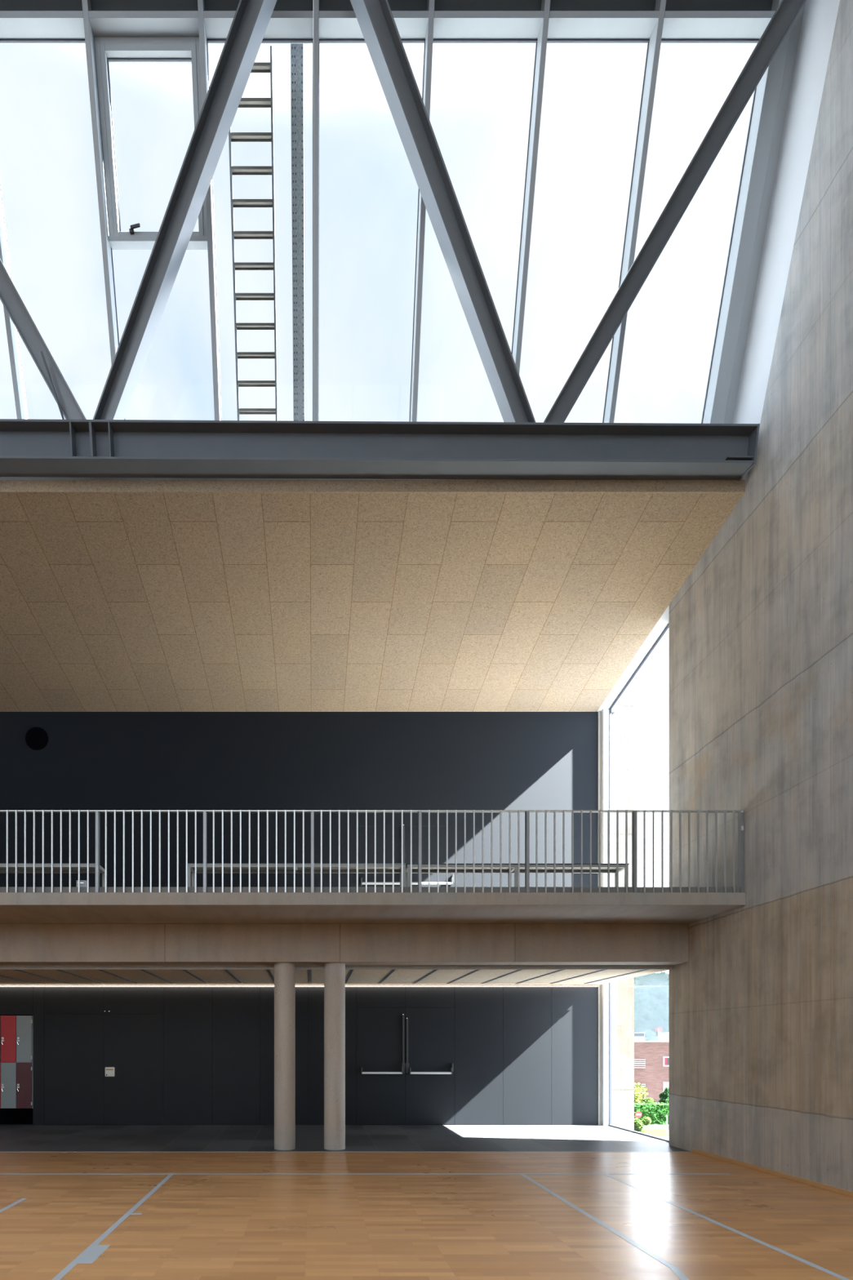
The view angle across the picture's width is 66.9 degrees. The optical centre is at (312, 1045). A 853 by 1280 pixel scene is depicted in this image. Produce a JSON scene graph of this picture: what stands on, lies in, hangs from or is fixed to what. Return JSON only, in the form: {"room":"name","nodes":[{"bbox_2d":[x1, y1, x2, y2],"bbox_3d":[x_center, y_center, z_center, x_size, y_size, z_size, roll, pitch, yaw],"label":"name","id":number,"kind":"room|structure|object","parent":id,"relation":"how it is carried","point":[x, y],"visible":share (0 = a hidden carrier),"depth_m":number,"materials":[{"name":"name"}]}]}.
{"room":"sports hall","nodes":[
{"label":"sports hall","id":0,"kind":"room"},
{"bbox_2d":[0,711,598,1124],"bbox_3d":[-3.430,-2.314,11.720,17.140,7.700,0.700,0,0,0],"label":"wall","id":1,"kind":"structure","parent":0,"point":[89,760],"depth_m":11.37,"materials":[{"name":"paint"}]},
{"bbox_2d":[25,727,48,750],"bbox_3d":[-4.970,-5.523,11.362,0.410,0.410,0.014,0,0,0],"label":"air vent","id":2,"kind":"object","parent":1,"relation":"in","point":[36,738],"visible":1,"depth_m":11.36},
{"bbox_2d":[75,880,86,887],"bbox_3d":[-4.156,-2.864,11.335,0.180,0.200,0.069,0,0,0],"label":"box","id":3,"kind":"object","parent":1,"relation":"attached to","point":[82,882],"visible":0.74,"depth_m":11.32,"materials":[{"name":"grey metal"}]},
{"bbox_2d":[44,1010,164,1124],"bbox_3d":[-3.764,0.402,11.358,2.152,2.051,0.060,0,0,0],"label":"door","id":4,"kind":"structure","parent":1,"relation":"in","point":[100,1068],"depth_m":11.37,"materials":[{"name":"grey paint"}]},
{"bbox_2d":[0,887,745,923],"bbox_3d":[-3.440,-1.773,9.426,17.120,0.226,3.924,0,0,0],"label":"balcony slab","id":5,"kind":"object","parent":1,"relation":"attached to","point":[20,906],"visible":0.7,"depth_m":7.51,"materials":[{"name":"concrete"}]},
{"bbox_2d":[0,863,105,887],"bbox_3d":[-4.640,-2.247,9.215,3.120,0.722,0.340,0,0,0],"label":"metal table","id":6,"kind":"object","parent":5,"relation":"on","point":[11,867],"visible":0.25,"depth_m":9.28,"materials":[{"name":"grey metal"}]},
{"bbox_2d":[187,863,405,887],"bbox_3d":[-0.231,-2.247,9.213,3.129,0.722,0.343,0,0,0],"label":"metal table","id":7,"kind":"object","parent":5,"relation":"on","point":[191,867],"visible":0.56,"depth_m":9.24,"materials":[{"name":"grey metal"}]},
{"bbox_2d":[0,923,688,964],"bbox_3d":[-3.440,-1.398,8.768,17.120,0.524,0.345,0,0,0],"label":"concrete beam","id":8,"kind":"structure","parent":5,"relation":"attached to","point":[20,944],"depth_m":8.59,"materials":[{"name":"beige concrete"}]},
{"bbox_2d":[0,809,744,892],"bbox_3d":[-0.308,-2.303,7.505,10.851,0.978,0.066,0,0,0],"label":"balcony railing","id":9,"kind":"object","parent":5,"relation":"on","point":[634,812],"visible":1,"depth_m":7.48,"materials":[{"name":"silver metal"}]},
{"bbox_2d":[405,863,629,887],"bbox_3d":[2.942,-2.247,9.215,3.191,0.722,0.340,0,0,0],"label":"metal table","id":10,"kind":"object","parent":5,"relation":"on","point":[433,867],"visible":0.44,"depth_m":9.24,"materials":[{"name":"grey metal"}]},
{"bbox_2d":[356,1007,454,1124],"bbox_3d":[1.671,0.373,11.326,1.770,2.110,0.124,0,0,0],"label":"door","id":11,"kind":"structure","parent":1,"relation":"in","point":[406,1055],"depth_m":11.37,"materials":[{"name":"paint"}]},
{"bbox_2d":[358,824,454,887],"bbox_3d":[1.671,-2.930,11.326,1.770,2.077,0.124,0,0,0],"label":"door","id":12,"kind":"structure","parent":1,"relation":"in","point":[362,829],"depth_m":11.37,"materials":[{"name":"paint"}]},
{"bbox_2d":[597,711,601,1124],"bbox_3d":[5.172,-2.294,11.512,0.066,7.460,0.315,0,0,0],"label":"trim","id":13,"kind":"structure","parent":1,"relation":"attached to","point":[599,986],"depth_m":11.36,"materials":[{"name":"metal"}]},
{"bbox_2d":[0,969,667,984],"bbox_3d":[-3.440,-1.104,10.110,17.120,0.040,2.300,0,0,0],"label":"ceiling","id":14,"kind":"structure","parent":0,"point":[175,976],"depth_m":9.96,"materials":[{"name":"brown wood"}]},
{"bbox_2d":[0,975,35,983],"bbox_3d":[-4.840,-1.080,10.001,0.044,0.008,2.078,0,0,0],"label":"trim","id":15,"kind":"structure","parent":14,"relation":"attached to","point":[0,975],"depth_m":10.38,"materials":[{"name":"grey metal"}]},
{"bbox_2d":[14,969,71,983],"bbox_3d":[-4.240,-1.080,10.001,0.044,0.008,2.078,0,0,0],"label":"trim","id":16,"kind":"structure","parent":14,"relation":"attached to","point":[15,970],"depth_m":9.83,"materials":[{"name":"grey metal"}]},
{"bbox_2d":[56,969,105,983],"bbox_3d":[-3.640,-1.080,10.001,0.044,0.008,2.078,0,0,0],"label":"trim","id":17,"kind":"structure","parent":14,"relation":"attached to","point":[56,970],"depth_m":9.83,"materials":[{"name":"grey metal"}]},
{"bbox_2d":[98,969,139,983],"bbox_3d":[-3.040,-1.080,10.001,0.044,0.008,2.078,0,0,0],"label":"trim","id":18,"kind":"structure","parent":14,"relation":"attached to","point":[99,970],"depth_m":9.89,"materials":[{"name":"grey metal"}]},
{"bbox_2d":[140,969,173,983],"bbox_3d":[-2.440,-1.080,10.001,0.044,0.008,2.078,0,0,0],"label":"trim","id":19,"kind":"structure","parent":14,"relation":"attached to","point":[146,971],"depth_m":9.85,"materials":[{"name":"grey metal"}]},
{"bbox_2d":[182,969,208,983],"bbox_3d":[-1.840,-1.080,10.001,0.044,0.008,2.078,0,0,0],"label":"trim","id":20,"kind":"structure","parent":14,"relation":"attached to","point":[185,971],"depth_m":9.84,"materials":[{"name":"grey metal"}]},
{"bbox_2d":[224,969,243,983],"bbox_3d":[-1.240,-1.080,10.001,0.044,0.008,2.078,0,0,0],"label":"trim","id":21,"kind":"structure","parent":14,"relation":"attached to","point":[226,971],"depth_m":9.89,"materials":[{"name":"grey metal"}]},
{"bbox_2d":[266,969,274,982],"bbox_3d":[-0.640,-1.080,10.001,0.044,0.008,2.078,0,0,0],"label":"trim","id":22,"kind":"structure","parent":14,"relation":"attached to","point":[268,971],"depth_m":9.66,"materials":[{"name":"grey metal"}]},
{"bbox_2d":[0,986,597,986],"bbox_3d":[-3.450,-1.060,11.283,17.100,0.012,0.025,0,0,0],"label":"recessed light","id":23,"kind":"object","parent":14,"relation":"in","point":[0,986],"visible":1,"depth_m":11.29,"materials":[{"name":"beige"}]},
{"bbox_2d":[308,969,311,983],"bbox_3d":[-0.040,-1.080,10.001,0.044,0.008,2.078,0,0,0],"label":"trim","id":24,"kind":"structure","parent":14,"relation":"attached to","point":[309,971],"depth_m":9.77,"materials":[{"name":"grey metal"}]},
{"bbox_2d":[345,969,353,983],"bbox_3d":[0.560,-1.080,10.001,0.044,0.008,2.078,0,0,0],"label":"trim","id":25,"kind":"structure","parent":14,"relation":"attached to","point":[350,971],"depth_m":9.79,"materials":[{"name":"grey metal"}]},
{"bbox_2d":[377,969,395,983],"bbox_3d":[1.160,-1.080,10.001,0.044,0.008,2.078,0,0,0],"label":"trim","id":26,"kind":"structure","parent":14,"relation":"attached to","point":[392,971],"depth_m":9.89,"materials":[{"name":"grey metal"}]},
{"bbox_2d":[412,969,437,983],"bbox_3d":[1.760,-1.080,10.001,0.044,0.008,2.078,0,0,0],"label":"trim","id":27,"kind":"structure","parent":14,"relation":"attached to","point":[433,971],"depth_m":9.89,"materials":[{"name":"grey metal"}]},
{"bbox_2d":[447,969,479,983],"bbox_3d":[2.360,-1.080,10.001,0.044,0.008,2.078,0,0,0],"label":"trim","id":28,"kind":"structure","parent":14,"relation":"attached to","point":[475,971],"depth_m":9.81,"materials":[{"name":"grey metal"}]},
{"bbox_2d":[481,969,521,983],"bbox_3d":[2.960,-1.080,10.001,0.044,0.008,2.078,0,0,0],"label":"trim","id":29,"kind":"structure","parent":14,"relation":"attached to","point":[517,970],"depth_m":9.86,"materials":[{"name":"grey metal"}]},
{"bbox_2d":[515,969,563,983],"bbox_3d":[3.560,-1.080,10.001,0.044,0.008,2.078,0,0,0],"label":"trim","id":30,"kind":"structure","parent":14,"relation":"attached to","point":[558,970],"depth_m":9.89,"materials":[{"name":"grey metal"}]},
{"bbox_2d":[550,969,604,983],"bbox_3d":[4.160,-1.080,10.001,0.044,0.008,2.078,0,0,0],"label":"trim","id":31,"kind":"structure","parent":14,"relation":"attached to","point":[600,970],"depth_m":9.86,"materials":[{"name":"grey metal"}]},
{"bbox_2d":[584,969,647,983],"bbox_3d":[4.760,-1.080,10.001,0.044,0.008,2.078,0,0,0],"label":"trim","id":32,"kind":"structure","parent":14,"relation":"attached to","point":[642,970],"depth_m":9.89,"materials":[{"name":"grey metal"}]},
{"bbox_2d":[0,1124,690,1151],"bbox_3d":[-3.345,1.496,10.217,17.310,0.120,3.365,0,0,0],"label":"floor","id":33,"kind":"structure","parent":0,"point":[13,1137],"depth_m":9.67,"materials":[{"name":"stone"}]},
{"bbox_2d":[0,1015,32,1124],"bbox_3d":[-8.499,0.448,11.609,6.901,1.975,0.522,0,0,0],"label":"locker","id":34,"kind":"object","parent":33,"relation":"on","point":[15,1031],"visible":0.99,"depth_m":11.37,"materials":[{"name":"red metal"}]},
{"bbox_2d":[274,962,295,1150],"bbox_3d":[-0.392,0.148,8.800,0.294,2.575,0.294,0,0,0],"label":"concrete column","id":35,"kind":"structure","parent":33,"relation":"on","point":[284,972],"depth_m":8.67,"materials":[{"name":"beige concrete"}]},
{"bbox_2d":[324,962,345,1150],"bbox_3d":[0.304,0.148,8.800,0.294,2.575,0.294,0,0,0],"label":"concrete column","id":36,"kind":"structure","parent":33,"relation":"on","point":[334,972],"depth_m":8.67,"materials":[{"name":"grey concrete"}]},
{"bbox_2d":[0,476,742,712],"bbox_3d":[-3.260,-6.495,9.570,17.480,0.958,4.100,0,0,0],"label":"roof","id":37,"kind":"structure","parent":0,"point":[665,637],"depth_m":7.52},
{"bbox_2d":[228,45,277,420],"bbox_3d":[-0.704,-8.999,7.687,0.508,4.054,1.472,0,0,0],"label":"ladder","id":38,"kind":"object","parent":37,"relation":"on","point":[258,67],"visible":0.83,"depth_m":7.49,"materials":[{"name":"metal"}]},
{"bbox_2d":[290,44,304,421],"bbox_3d":[-0.175,-8.990,7.658,0.140,4.054,1.472,0,0,0],"label":"cable tray","id":39,"kind":"object","parent":37,"relation":"on","point":[296,50],"visible":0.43,"depth_m":7.42,"materials":[{"name":"grey metal"}]},
{"bbox_2d":[0,493,744,711],"bbox_3d":[-3.440,-6.284,9.555,17.120,0.617,4.130,0,0,0],"label":"ceiling","id":40,"kind":"structure","parent":0,"point":[109,602],"depth_m":8.95,"materials":[{"name":"brown wood"}]},
{"bbox_2d":[0,1151,852,1279],"bbox_3d":[-3.440,1.495,-1.748,17.120,0.121,20.505,0,0,0],"label":"floor","id":41,"kind":"structure","parent":0,"point":[64,1215],"depth_m":5.34,"materials":[{"name":"brown wood"}]},
{"bbox_2d":[669,0,852,1191],"bbox_3d":[5.310,-5.164,-1.464,0.380,13.400,21.073,0,0,0],"label":"wall","id":42,"kind":"structure","parent":0,"point":[761,628],"depth_m":6.81,"materials":[{"name":"concrete"}]},
{"bbox_2d":[0,964,674,969],"bbox_3d":[-3.440,-1.109,8.953,17.120,0.061,0.015,0,0,0],"label":"trim","id":43,"kind":"structure","parent":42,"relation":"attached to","point":[2,966],"depth_m":8.95,"materials":[{"name":"metal"}]},
{"bbox_2d":[597,604,669,1142],"bbox_3d":[5.247,-2.564,10.236,0.250,8.000,2.327,0,0,0],"label":"window","id":44,"kind":"structure","parent":42,"relation":"in","point":[661,628],"depth_m":11.29,"materials":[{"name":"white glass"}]},
{"bbox_2d":[691,1148,852,1197],"bbox_3d":[5.110,1.411,-1.750,0.020,0.050,20.500,0,0,0],"label":"baseboard","id":45,"kind":"structure","parent":42,"relation":"attached to","point":[835,1189],"depth_m":6.90,"materials":[{"name":"brown wood"}]},
{"bbox_2d":[733,0,831,423],"bbox_3d":[5.174,-9.289,6.896,0.100,4.550,2.228,0,0,0],"label":"window reveal","id":46,"kind":"object","parent":42,"relation":"attached to","point":[815,15],"visible":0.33,"depth_m":6.89,"materials":[{"name":"white paint"}]},
{"bbox_2d":[752,0,839,423],"bbox_3d":[5.170,-9.289,6.521,0.100,4.550,1.808,0,0,0],"label":"trim","id":47,"kind":"structure","parent":42,"relation":"attached to","point":[834,6],"depth_m":6.67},
{"bbox_3d":[-12.150,-5.164,0.000,0.300,13.400,24.000,0,0,0],"label":"wall","id":48,"kind":"structure","parent":0,"visible":0},
{"bbox_2d":[0,480,745,493],"bbox_3d":[-3.442,-6.621,7.479,17.115,0.142,0.019,0,0,0],"label":"trim","id":49,"kind":"structure","parent":48,"relation":"attached to","point":[6,486],"depth_m":7.47,"materials":[{"name":"brown wood"}]},
{"bbox_2d":[0,418,759,480],"bbox_3d":[-3.474,-6.898,7.256,17.055,0.530,0.362,0,0,0],"label":"steel beam","id":50,"kind":"structure","parent":48,"relation":"attached to","point":[65,448],"depth_m":7.26,"materials":[{"name":"grey metal"}]},
{"bbox_2d":[0,259,86,419],"bbox_3d":[-3.738,-8.926,6.752,2.773,3.614,0.329,0,0,-30],"label":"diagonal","id":51,"kind":"object","parent":50,"relation":"on","point":[11,299],"visible":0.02,"depth_m":7.09,"materials":[{"name":"grey metal"}]},
{"bbox_2d":[40,351,64,419],"bbox_3d":[-2.925,-7.402,7.136,0.024,0.642,0.314,0,0,41],"label":"cable","id":52,"kind":"object","parent":51,"relation":"attached to","point":[41,352],"visible":0.91,"depth_m":7.11,"materials":[{"name":"grey metal"}]},
{"bbox_2d":[93,0,276,419],"bbox_3d":[-1.385,-8.926,6.752,2.763,3.614,0.329,0,0,31],"label":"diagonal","id":53,"kind":"object","parent":50,"relation":"on","point":[251,18],"visible":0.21,"depth_m":6.71,"materials":[{"name":"grey metal"}]},
{"bbox_2d":[350,0,535,422],"bbox_3d":[1.404,-8.926,6.752,2.770,3.614,0.329,0,0,-30],"label":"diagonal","id":54,"kind":"object","parent":50,"relation":"on","point":[375,18],"visible":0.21,"depth_m":6.71,"materials":[{"name":"grey metal"}]},
{"bbox_2d":[543,0,806,422],"bbox_3d":[3.863,-8.926,6.752,2.878,3.614,0.329,0,0,29],"label":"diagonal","id":55,"kind":"object","parent":50,"relation":"on","point":[788,11],"visible":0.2,"depth_m":6.71,"materials":[{"name":"grey metal"}]},
{"label":"outside","id":56,"kind":"structure","parent":0,"visible":0},
{"bbox_2d":[634,971,669,1040],"bbox_3d":[190.000,-5.254,260.000,260.000,65.998,220.000,0,0,0],"label":"hills","id":57,"kind":"structure","parent":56,"point":[651,991],"depth_m":248.41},
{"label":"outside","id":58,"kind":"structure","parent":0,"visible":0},
{"bbox_2d":[650,1124,669,1139],"bbox_3d":[100.000,8.586,80.000,320.000,0.300,120.000,0,0,0],"label":"ground","id":59,"kind":"structure","parent":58,"point":[664,1137],"depth_m":57.82,"materials":[{"name":"grey concrete"}]},
{"bbox_2d":[635,1111,642,1118],"bbox_3d":[28.377,7.079,55.020,0.598,2.713,0.110,0,0,0],"label":"road sign","id":60,"kind":"object","parent":59,"relation":"on","point":[638,1114],"visible":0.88,"depth_m":54.98,"materials":[{"name":"metal"}]},
{"bbox_2d":[634,1082,648,1102],"bbox_3d":[37.181,6.319,72.066,2.810,4.234,2.790,0,0,0],"label":"tree","id":61,"kind":"object","parent":59,"relation":"on","point":[637,1095],"visible":0.54,"depth_m":71.77,"materials":[{"name":"green plant"}]},
{"bbox_2d":[634,1116,651,1133],"bbox_3d":[24.884,6.904,48.019,1.640,3.063,1.260,0,0,0],"label":"bush","id":62,"kind":"object","parent":59,"relation":"on","point":[639,1124],"visible":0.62,"depth_m":47.70,"materials":[{"name":"green plant"}]},
{"bbox_2d":[640,1097,655,1103],"bbox_3d":[35.631,6.965,67.002,1.883,2.942,1.415,0,0,0],"label":"shrub","id":63,"kind":"object","parent":59,"relation":"on","point":[644,1100],"visible":0.42,"depth_m":66.79,"materials":[{"name":"green plant"}]},
{"bbox_2d":[634,1102,669,1124],"bbox_3d":[33.887,6.892,64.356,20.573,2.408,1.787,0,0,0],"label":"hedge","id":64,"kind":"object","parent":59,"relation":"on","point":[657,1112],"visible":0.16,"depth_m":63.75,"materials":[{"name":"green plant"}]},
{"bbox_2d":[634,1032,669,1102],"bbox_3d":[44.656,3.386,82.158,28.400,10.100,13.200,0,0,13],"label":"building","id":65,"kind":"structure","parent":59,"relation":"on","point":[651,1058],"depth_m":78.99,"materials":[{"name":"red brick"}]},
{"bbox_2d":[658,1033,662,1040],"bbox_3d":[43.552,-1.062,79.090,0.512,0.896,0.180,0,0,0],"label":"satellite dish","id":66,"kind":"object","parent":65,"relation":"on","point":[660,1035],"visible":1,"depth_m":79.06,"materials":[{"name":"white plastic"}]},
{"bbox_2d":[642,1124,669,1129],"bbox_3d":[40.000,8.186,63.125,40.000,0.500,0.250,0,0,0],"label":"wall","id":67,"kind":"structure","parent":59,"relation":"on","point":[649,1126],"depth_m":62.99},
{"bbox_2d":[658,1087,669,1103],"bbox_3d":[39.438,6.499,70.132,1.929,3.873,1.495,0,0,0],"label":"shrub","id":68,"kind":"object","parent":59,"relation":"on","point":[664,1096],"visible":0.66,"depth_m":69.73,"materials":[{"name":"green plant"}]},
{"bbox_2d":[666,1115,667,1137],"bbox_3d":[32.550,7.436,58.000,0.099,2.000,0.099,0,0,0],"label":"bollard","id":69,"kind":"object","parent":59,"relation":"on","point":[666,1115],"visible":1,"depth_m":58.00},
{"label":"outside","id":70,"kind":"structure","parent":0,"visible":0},
{"bbox_2d":[642,1129,669,1136],"bbox_3d":[40.000,8.421,60.750,40.000,0.030,4.500,0,0,0],"label":"lawn","id":71,"kind":"structure","parent":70,"point":[653,1132],"depth_m":60.85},
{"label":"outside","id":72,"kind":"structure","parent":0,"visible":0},
{"bbox_2d":[611,685,634,1130],"bbox_3d":[5.585,0.236,11.600,0.490,16.400,0.300,0,0,0],"label":"wall","id":73,"kind":"structure","parent":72,"point":[623,719],"depth_m":11.45,"materials":[{"name":"white paint"}]},
{"bbox_3d":[-3.400,-11.714,-2.861,17.800,0.300,18.878,0,0,0],"label":"ceiling","id":74,"kind":"structure","parent":0,"visible":0},
{"bbox_2d":[0,0,805,423],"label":"window","id":75,"kind":"structure","parent":74,"relation":"attached to","point":[112,31],"depth_m":6.76,"materials":[{"name":"grey metal"}]},
{"bbox_2d":[93,36,207,235],"bbox_3d":[-1.765,-10.020,7.049,1.140,1.521,0.627,0,0,0],"label":"window","id":76,"kind":"structure","parent":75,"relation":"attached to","point":[107,50],"depth_m":6.85,"materials":[{"name":"clear glass"}]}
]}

